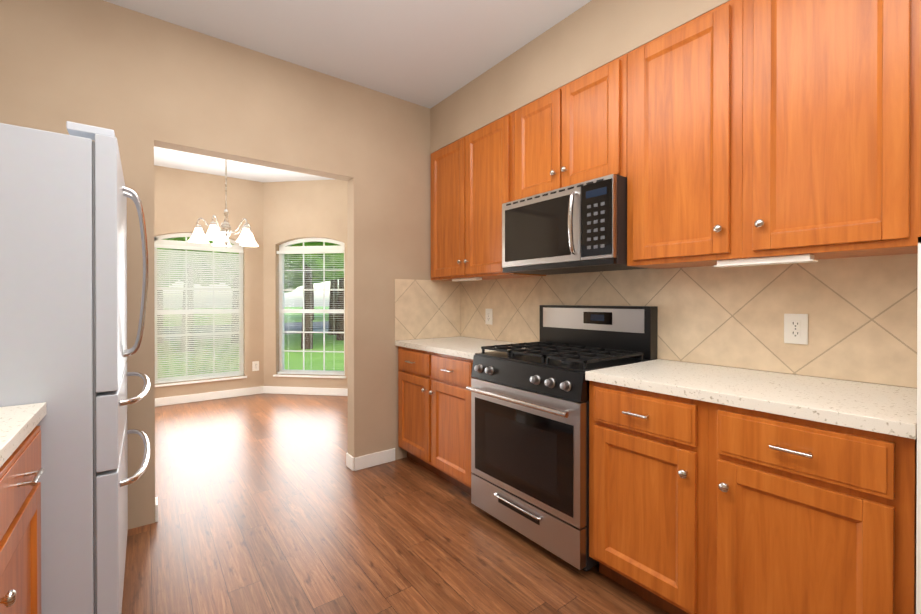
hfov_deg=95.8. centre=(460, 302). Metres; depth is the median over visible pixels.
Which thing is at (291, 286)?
tree
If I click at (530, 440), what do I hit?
range
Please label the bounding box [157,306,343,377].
lawn
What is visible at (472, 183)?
upper cabinet
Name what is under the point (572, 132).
upper cabinet
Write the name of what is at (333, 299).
tree
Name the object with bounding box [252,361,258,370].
outlet
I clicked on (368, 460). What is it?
baseboard
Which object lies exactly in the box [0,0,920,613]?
wall
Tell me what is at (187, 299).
window blind
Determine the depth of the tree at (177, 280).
10.68 m
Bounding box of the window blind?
[154,233,246,386]
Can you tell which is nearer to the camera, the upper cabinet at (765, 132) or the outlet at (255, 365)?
the upper cabinet at (765, 132)
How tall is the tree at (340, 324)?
6.493 m
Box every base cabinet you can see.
[0,402,46,613]
[395,336,515,494]
[585,359,916,613]
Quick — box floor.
[121,393,667,613]
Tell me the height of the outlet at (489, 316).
0.124 m
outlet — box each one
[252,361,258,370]
[485,309,492,324]
[784,314,807,344]
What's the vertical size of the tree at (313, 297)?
9.679 m
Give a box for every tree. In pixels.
[157,238,193,350]
[157,280,219,342]
[176,237,297,342]
[284,242,343,348]
[284,266,337,334]
[312,280,329,319]
[336,278,343,339]
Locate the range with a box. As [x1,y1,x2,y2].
[466,305,657,570]
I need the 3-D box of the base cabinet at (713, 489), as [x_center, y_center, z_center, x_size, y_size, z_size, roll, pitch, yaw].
[1.071,0.757,1.598,0.656,0.913,0.971,0,0,-37]
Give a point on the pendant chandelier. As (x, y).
(219, 237)
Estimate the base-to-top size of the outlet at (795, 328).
0.124 m
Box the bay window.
[273,238,345,377]
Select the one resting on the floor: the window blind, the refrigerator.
the refrigerator
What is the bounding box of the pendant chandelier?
[188,159,257,246]
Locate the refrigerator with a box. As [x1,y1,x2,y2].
[0,121,149,613]
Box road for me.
[163,321,328,339]
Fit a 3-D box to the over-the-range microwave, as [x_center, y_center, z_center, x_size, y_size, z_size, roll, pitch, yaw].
[0.622,-0.391,2.342,0.463,0.420,0.760,0,0,-37]
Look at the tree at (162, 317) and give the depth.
13.23 m
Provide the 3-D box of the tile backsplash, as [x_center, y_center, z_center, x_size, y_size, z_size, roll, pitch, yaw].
[0.603,0.129,2.242,0.632,0.665,2.820,0,0,-37]
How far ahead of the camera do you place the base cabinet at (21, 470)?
1.05 m
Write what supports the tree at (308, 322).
on the lawn
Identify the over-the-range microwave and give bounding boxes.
[502,174,646,274]
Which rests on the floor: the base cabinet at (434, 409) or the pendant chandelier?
the base cabinet at (434, 409)
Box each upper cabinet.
[431,111,545,280]
[514,54,626,200]
[627,0,920,268]
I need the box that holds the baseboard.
[155,386,394,521]
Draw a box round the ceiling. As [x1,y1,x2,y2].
[103,0,590,181]
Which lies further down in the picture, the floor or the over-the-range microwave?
the floor
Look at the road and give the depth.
19.54 m
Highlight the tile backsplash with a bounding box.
[395,253,917,387]
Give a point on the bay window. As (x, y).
(286, 248)
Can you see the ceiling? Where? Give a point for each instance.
(430, 54)

